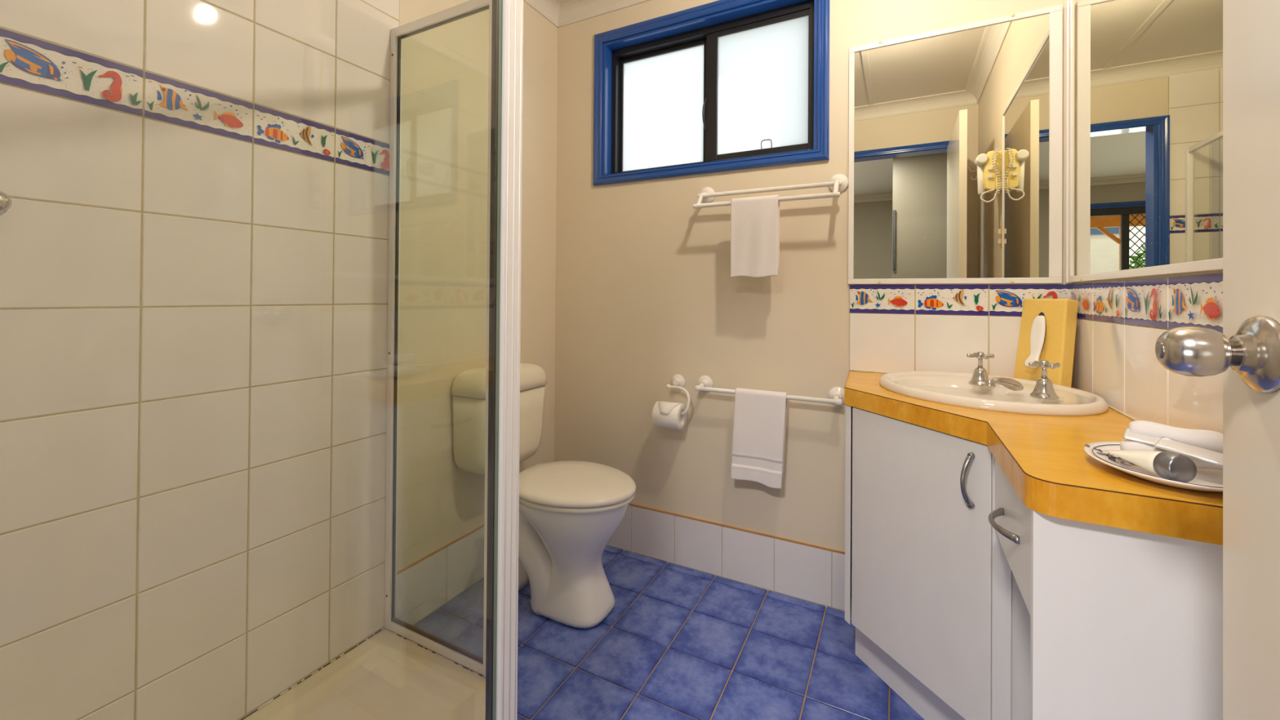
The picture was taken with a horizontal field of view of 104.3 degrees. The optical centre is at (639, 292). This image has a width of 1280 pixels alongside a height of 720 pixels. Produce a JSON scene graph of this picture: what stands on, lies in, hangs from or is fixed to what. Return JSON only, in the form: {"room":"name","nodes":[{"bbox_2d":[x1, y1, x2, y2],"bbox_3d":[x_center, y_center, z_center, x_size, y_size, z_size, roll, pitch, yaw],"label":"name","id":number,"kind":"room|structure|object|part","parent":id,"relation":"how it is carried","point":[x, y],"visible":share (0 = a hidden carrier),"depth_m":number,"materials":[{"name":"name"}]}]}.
{"room":"bathroom","nodes":[
{"label":"bathroom","id":0,"kind":"room"},
{"bbox_2d":[0,0,557,719],"bbox_3d":[-0.921,-0.115,1.438,0.113,2.450,2.100,0,0,27],"label":"wall","id":1,"kind":"structure","parent":0,"point":[194,229],"depth_m":1.19,"materials":[{"name":"white tile"}]},
{"bbox_2d":[0,191,11,215],"bbox_3d":[-1.130,-0.157,0.865,0.057,0.051,0.051,0,0,27],"label":"tap","id":2,"kind":"object","parent":1,"relation":"attached to","point":[5,200],"visible":1,"depth_m":0.86,"materials":[{"name":"silver metal"}]},
{"bbox_2d":[395,524,484,635],"bbox_3d":[-0.598,1.013,1.966,0.008,0.206,0.836,0,0,27],"label":"baseboard","id":3,"kind":"structure","parent":1,"relation":"attached to","point":[428,584],"depth_m":1.75,"materials":[{"name":"tile"}]},
{"bbox_2d":[523,0,561,26],"bbox_3d":[-0.816,-1.300,1.452,0.078,0.078,2.000,0,0,27],"label":"trim","id":4,"kind":"structure","parent":1,"relation":"attached to","point":[548,9],"depth_m":2.26,"materials":[{"name":"paint"}]},
{"bbox_2d":[413,545,924,719],"bbox_3d":[-0.052,1.154,0.973,2.093,0.080,2.100,0,0,27],"label":"floor","id":5,"kind":"structure","parent":0,"point":[676,642],"depth_m":1.54,"materials":[{"name":"tile"}]},
{"bbox_2d":[240,628,485,719],"bbox_3d":[-0.663,1.080,0.861,0.908,0.058,1.132,0,0,27],"label":"shower tray","id":6,"kind":"object","parent":5,"relation":"on","point":[388,675],"visible":0.91,"depth_m":1.34,"materials":[{"name":"beige ceramic"}]},
{"bbox_2d":[384,0,523,719],"bbox_3d":[-0.443,0.107,0.914,0.452,1.893,1.456,0,0,-11],"label":"screen","id":7,"kind":"object","parent":6,"relation":"on","point":[499,663],"visible":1,"depth_m":0.77,"materials":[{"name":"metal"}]},
{"bbox_3d":[-0.592,1.043,1.467,0.416,0.025,0.024,0,0,27],"label":"rail","id":8,"kind":"part","parent":7,"relation":"part of","materials":[{"name":"white metal"}]},
{"bbox_3d":[-0.579,-0.818,1.479,0.416,0.028,0.024,0,0,27],"label":"rail","id":9,"kind":"part","parent":7,"relation":"part of","materials":[{"name":"white metal"}]},
{"bbox_3d":[-0.207,0.108,0.774,0.020,1.893,0.042,0,0,27],"label":"corner post","id":10,"kind":"part","parent":7,"relation":"part of","materials":[{"name":"white metal"}]},
{"bbox_2d":[451,362,635,628],"bbox_3d":[-0.314,0.696,1.807,0.643,0.841,0.382,0,0,27],"label":"toilet","id":11,"kind":"object","parent":5,"relation":"on","point":[570,511],"visible":0.7,"depth_m":1.71,"materials":[{"name":"ceramic"}]},
{"bbox_3d":[-0.522,0.327,1.914,0.173,0.090,0.366,0,0,27],"label":"cistern lid","id":12,"kind":"part","parent":11,"relation":"part of","materials":[{"name":"ceramic"}]},
{"bbox_3d":[-0.230,0.696,1.763,0.445,0.018,0.376,0,0,27],"label":"seat","id":13,"kind":"part","parent":11,"relation":"part of","materials":[{"name":"plastic"}]},
{"bbox_3d":[-0.232,0.672,1.764,0.457,0.028,0.382,0,0,27],"label":"seat lid","id":14,"kind":"part","parent":11,"relation":"part of","materials":[{"name":"plastic"}]},
{"bbox_2d":[844,404,1222,719],"bbox_3d":[0.778,0.721,1.167,0.578,0.798,0.978,0,0,27],"label":"vanity cabinet","id":15,"kind":"object","parent":5,"relation":"on","point":[969,601],"visible":0.9,"depth_m":1.01,"materials":[{"name":"white laminate"}]},
{"bbox_3d":[0.673,0.634,1.573,0.016,0.621,0.356,0,0,27],"label":"panel","id":16,"kind":"part","parent":15,"relation":"part of","materials":[{"name":"white plastic"}]},
{"bbox_3d":[0.674,0.631,1.226,0.017,0.612,0.392,1,0,-20],"label":"door","id":17,"kind":"part","parent":15,"relation":"part of","materials":[{"name":"plastic"}]},
{"bbox_3d":[0.707,0.408,1.073,0.036,0.121,0.013,1,0,-22],"label":"handle","id":18,"kind":"part","parent":15,"relation":"part of","materials":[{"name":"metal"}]},
{"bbox_3d":[0.640,0.409,0.881,0.037,0.018,0.150,0,0,27],"label":"handle","id":19,"kind":"part","parent":15,"relation":"part of","materials":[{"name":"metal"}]},
{"bbox_3d":[0.662,0.404,0.876,0.016,0.165,0.316,0,0,27],"label":"drawer","id":20,"kind":"part","parent":15,"relation":"part of","materials":[{"name":"plastic"}]},
{"bbox_3d":[0.866,0.721,0.967,0.238,0.798,0.016,0,0,27],"label":"niche panel","id":21,"kind":"part","parent":15,"relation":"part of","materials":[{"name":"plastic"}]},
{"bbox_2d":[844,370,1222,545],"bbox_3d":[0.772,0.298,1.166,0.600,0.049,0.996,0,0,27],"label":"countertop","id":22,"kind":"structure","parent":15,"relation":"on","point":[1044,459],"depth_m":0.78,"materials":[{"name":"laminate"}]},
{"bbox_2d":[879,370,1108,416],"bbox_3d":[0.924,0.326,1.353,0.495,0.149,0.489,0,0,27],"label":"basin","id":23,"kind":"object","parent":22,"relation":"in","point":[953,388],"visible":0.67,"depth_m":1.31,"materials":[{"name":"ceramic"}]},
{"bbox_2d":[966,351,994,386],"bbox_3d":[0.961,0.215,1.404,0.057,0.092,0.057,1,0,-39],"label":"tap","id":24,"kind":"object","parent":23,"relation":"on","point":[980,375],"visible":0.91,"depth_m":1.40,"materials":[{"name":"silver metal"}]},
{"bbox_3d":[0.961,0.178,1.404,0.054,0.019,0.054,1,0,-35],"label":"cross handle","id":25,"kind":"part","parent":24,"relation":"part of","materials":[{"name":"silver metal"}]},
{"bbox_2d":[984,377,1023,391],"bbox_3d":[0.948,0.241,1.299,0.120,0.038,0.036,1,0,-20],"label":"spout","id":26,"kind":"object","parent":23,"relation":"on","point":[1009,383],"visible":1,"depth_m":1.29,"materials":[{"name":"metal"}]},
{"bbox_2d":[1027,360,1060,399],"bbox_3d":[0.997,0.214,1.227,0.057,0.092,0.057,1,0,-40],"label":"tap","id":27,"kind":"object","parent":23,"relation":"on","point":[1043,388],"visible":1,"depth_m":1.22,"materials":[{"name":"silver metal"}]},
{"bbox_3d":[0.998,0.178,1.227,0.054,0.019,0.054,1,0,-37],"label":"cross handle","id":28,"kind":"part","parent":27,"relation":"part of","materials":[{"name":"silver metal"}]},
{"bbox_2d":[1013,298,1078,387],"bbox_3d":[1.165,0.148,1.447,0.098,0.257,0.152,0,0,-6],"label":"tissue box","id":29,"kind":"object","parent":22,"relation":"on","point":[1047,331],"visible":0.77,"depth_m":1.42,"materials":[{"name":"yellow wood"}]},
{"bbox_2d":[1084,441,1222,492],"bbox_3d":[0.780,0.260,0.734,0.185,0.021,0.218,0,0,27],"label":"plate","id":30,"kind":"object","parent":22,"relation":"on","point":[1208,480],"visible":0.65,"depth_m":0.72,"materials":[{"name":"white ceramic"}]},
{"bbox_2d":[1103,449,1196,482],"bbox_3d":[0.732,0.239,0.718,0.037,0.038,0.104,0,0,3],"label":"tube","id":31,"kind":"object","parent":30,"relation":"on","point":[1168,465],"visible":1,"depth_m":0.68,"materials":[{"name":"white plastic"}]},
{"bbox_2d":[1120,439,1222,470],"bbox_3d":[0.799,0.243,0.744,0.118,0.031,0.040,0,0,38],"label":"folded cloth","id":32,"kind":"object","parent":30,"relation":"on","point":[1125,445],"visible":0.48,"depth_m":0.75,"materials":[{"name":"white fabric"}]},
{"bbox_2d":[1122,427,1159,445],"bbox_3d":[0.787,0.226,0.751,0.032,0.021,0.080,1,0,-38],"label":"sachet","id":33,"kind":"object","parent":32,"relation":"on","point":[1129,435],"visible":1,"depth_m":0.76,"materials":[{"name":"white plastic"}]},
{"bbox_2d":[1128,420,1222,452],"bbox_3d":[0.817,0.221,0.756,0.107,0.038,0.041,0,-1,45],"label":"cloth","id":34,"kind":"object","parent":32,"relation":"on","point":[1208,439],"visible":0.64,"depth_m":0.74,"materials":[{"name":"white fabric"}]},
{"bbox_2d":[1153,436,1222,466],"bbox_3d":[0.791,0.228,0.707,0.032,0.021,0.080,1,0,-27],"label":"sachet","id":35,"kind":"object","parent":30,"relation":"on","point":[1211,456],"visible":0.69,"depth_m":0.71,"materials":[{"name":"white plastic"}]},
{"bbox_3d":[0.694,0.717,0.668,0.268,0.798,0.016,0,0,27],"label":"panel","id":36,"kind":"part","parent":15,"relation":"part of","materials":[{"name":"white plastic"}]},
{"bbox_2d":[554,0,1071,551],"bbox_3d":[0.469,-0.101,1.965,2.093,2.450,0.143,0,0,27],"label":"wall","id":37,"kind":"structure","parent":0,"point":[646,294],"depth_m":1.96,"materials":[{"name":"beige paint"}]},
{"bbox_2d":[556,0,649,27],"bbox_3d":[0.432,-1.288,1.885,1.893,0.078,0.078,0,0,27],"label":"trim","id":38,"kind":"structure","parent":37,"relation":"attached to","point":[571,11],"depth_m":2.26,"materials":[{"name":"paint"}]},
{"bbox_2d":[666,373,690,415],"bbox_3d":[0.149,0.414,2.007,0.141,0.150,0.092,0,0,27],"label":"toilet paper holder","id":39,"kind":"object","parent":37,"relation":"attached to","point":[677,381],"visible":0.84,"depth_m":2.02,"materials":[{"name":"white plastic"}]},
{"bbox_2d":[652,400,687,430],"bbox_3d":[0.118,0.489,1.976,0.108,0.104,0.105,0,0,27],"label":"toilet roll","id":40,"kind":"object","parent":39,"relation":"hanging from","point":[667,415],"visible":1,"depth_m":1.94,"materials":[{"name":"paper"}]},
{"bbox_3d":[0.152,0.370,2.041,0.062,0.062,0.030,0,0,27],"label":"wall plate","id":41,"kind":"part","parent":39,"relation":"part of","materials":[{"name":"white plastic"}]},
{"bbox_3d":[0.139,0.432,1.987,0.141,0.111,0.048,0,0,27],"label":"arm","id":42,"kind":"part","parent":39,"relation":"part of","materials":[{"name":"white plastic"}]},
{"bbox_2d":[592,0,830,186],"bbox_3d":[0.265,-0.819,2.072,1.001,0.681,0.144,0,0,27],"label":"window","id":43,"kind":"structure","parent":37,"relation":"in","point":[719,86],"depth_m":2.05,"materials":[{"name":"blue paint"}]},
{"bbox_3d":[0.106,-0.809,2.209,0.448,0.552,0.020,0,0,27],"label":"fixed sash","id":44,"kind":"part","parent":43,"relation":"part of","materials":[{"name":"white glass"}]},
{"bbox_3d":[0.099,-0.806,2.213,0.404,0.506,0.004,0,0,27],"label":"pane","id":45,"kind":"part","parent":43,"relation":"part of","materials":[{"name":"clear glass"}]},
{"bbox_3d":[0.270,-0.742,2.069,0.027,0.134,0.010,1,0,-36],"label":"finger pull","id":46,"kind":"part","parent":43,"relation":"part of","materials":[{"name":"black metal"}]},
{"bbox_3d":[0.469,-0.814,1.986,0.427,0.540,0.020,0,0,27],"label":"sliding sash","id":47,"kind":"part","parent":43,"relation":"part of","materials":[{"name":"white glass"}]},
{"bbox_3d":[0.483,-0.811,1.980,0.369,0.494,0.004,0,0,27],"label":"pane","id":48,"kind":"part","parent":43,"relation":"part of","materials":[{"name":"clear glass"}]},
{"bbox_2d":[606,502,844,611],"bbox_3d":[0.432,1.020,1.902,1.893,0.206,0.008,0,0,27],"label":"baseboard","id":49,"kind":"structure","parent":37,"relation":"attached to","point":[808,572],"depth_m":1.93,"materials":[{"name":"tile"}]},
{"bbox_2d":[694,375,844,405],"bbox_3d":[0.467,0.368,1.851,0.564,0.066,0.077,0,0,27],"label":"towel rail","id":50,"kind":"object","parent":37,"relation":"attached to","point":[705,384],"visible":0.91,"depth_m":1.77,"materials":[{"name":"white plastic"}]},
{"bbox_3d":[0.243,0.373,1.960,0.024,0.030,0.049,0,0,27],"label":"arm","id":51,"kind":"part","parent":50,"relation":"part of","materials":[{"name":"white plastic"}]},
{"bbox_2d":[730,387,787,488],"bbox_3d":[0.437,0.533,1.832,0.202,0.345,0.040,0,0,27],"label":"hand towel","id":52,"kind":"object","parent":50,"relation":"hanging from","point":[759,425],"visible":1,"depth_m":1.82,"materials":[{"name":"white fabric"}]},
{"bbox_3d":[0.685,0.374,1.730,0.024,0.030,0.049,0,0,27],"label":"arm","id":53,"kind":"part","parent":50,"relation":"part of","materials":[{"name":"white plastic"}]},
{"bbox_2d":[692,173,848,208],"bbox_3d":[0.461,-0.371,1.835,0.562,0.104,0.124,0,0,27],"label":"towel rail","id":54,"kind":"object","parent":37,"relation":"attached to","point":[837,184],"visible":1,"depth_m":1.78,"materials":[{"name":"white plastic"}]},
{"bbox_3d":[0.239,-0.360,1.942,0.016,0.076,0.097,0,0,27],"label":"arm","id":55,"kind":"part","parent":54,"relation":"part of","materials":[{"name":"white plastic"}]},
{"bbox_2d":[730,195,779,277],"bbox_3d":[0.414,-0.198,1.796,0.172,0.293,0.039,0,0,27],"label":"hand towel","id":56,"kind":"object","parent":54,"relation":"hanging from","point":[754,220],"visible":1,"depth_m":1.78,"materials":[{"name":"white fabric"}]},
{"bbox_3d":[0.677,-0.358,1.714,0.016,0.076,0.097,0,0,27],"label":"arm","id":57,"kind":"part","parent":54,"relation":"part of","materials":[{"name":"white plastic"}]},
{"bbox_2d":[848,4,1062,284],"bbox_3d":[0.997,-0.444,1.618,0.589,0.833,0.015,0,0,27],"label":"mirror","id":58,"kind":"object","parent":37,"relation":"attached to","point":[955,136],"visible":1,"depth_m":1.60,"materials":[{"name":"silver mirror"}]},
{"bbox_3d":[0.744,-0.444,1.751,0.018,0.796,0.012,0,0,27],"label":"frame","id":59,"kind":"part","parent":58,"relation":"part of","materials":[{"name":"white plastic"}]},
{"bbox_3d":[0.994,-0.036,1.617,0.589,0.018,0.012,0,0,27],"label":"frame rail","id":60,"kind":"part","parent":58,"relation":"part of","materials":[{"name":"white plastic"}]},
{"bbox_3d":[1.000,-0.850,1.622,0.589,0.018,0.012,0,0,27],"label":"frame rail","id":61,"kind":"part","parent":58,"relation":"part of","materials":[{"name":"white plastic"}]},
{"bbox_3d":[1.245,-0.442,1.490,0.030,0.796,0.012,0,0,27],"label":"frame","id":62,"kind":"part","parent":58,"relation":"part of","materials":[{"name":"white plastic"}]},
{"bbox_2d":[1065,0,1072,283],"bbox_3d":[1.273,-0.445,1.474,0.016,0.840,0.016,0,0,27],"label":"trim","id":63,"kind":"structure","parent":37,"relation":"attached to","point":[1067,2],"depth_m":1.47,"materials":[{"name":"white metal"}]},
{"bbox_2d":[1069,270,1222,433],"bbox_3d":[0.836,-0.107,0.524,0.113,2.450,2.100,0,0,27],"label":"wall","id":64,"kind":"structure","parent":0,"point":[1120,322],"depth_m":1.02,"materials":[{"name":"white tile"}]},
{"bbox_2d":[1067,0,1222,282],"bbox_3d":[1.029,-0.460,1.004,0.015,0.854,1.044,0,0,27],"label":"mirror","id":65,"kind":"object","parent":64,"relation":"attached to","point":[1145,77],"visible":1,"depth_m":1.02,"materials":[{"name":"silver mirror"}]},
{"bbox_3d":[1.266,-0.455,1.457,0.012,0.818,0.022,0,0,27],"label":"frame","id":66,"kind":"part","parent":65,"relation":"part of","materials":[{"name":"white plastic"}]},
{"bbox_3d":[1.027,-0.042,1.001,0.012,0.018,1.044,0,0,27],"label":"frame rail","id":67,"kind":"part","parent":65,"relation":"part of","materials":[{"name":"white plastic"}]},
{"bbox_3d":[-0.501,-0.120,0.100,1.893,2.450,0.113,0,0,27],"label":"wall","id":68,"kind":"structure","parent":0,"visible":0},
{"bbox_2d":[1155,0,1279,719],"bbox_3d":[0.407,0.058,0.137,0.170,2.083,0.769,0,0,27],"label":"door","id":69,"kind":"structure","parent":68,"relation":"in","point":[1246,353],"depth_m":0.44,"materials":[{"name":"paint"}]},
{"bbox_3d":[0.503,0.053,0.448,0.051,0.045,0.045,0,0,27],"label":"knob","id":70,"kind":"part","parent":69,"relation":"part of","materials":[{"name":"metal"}]}
]}

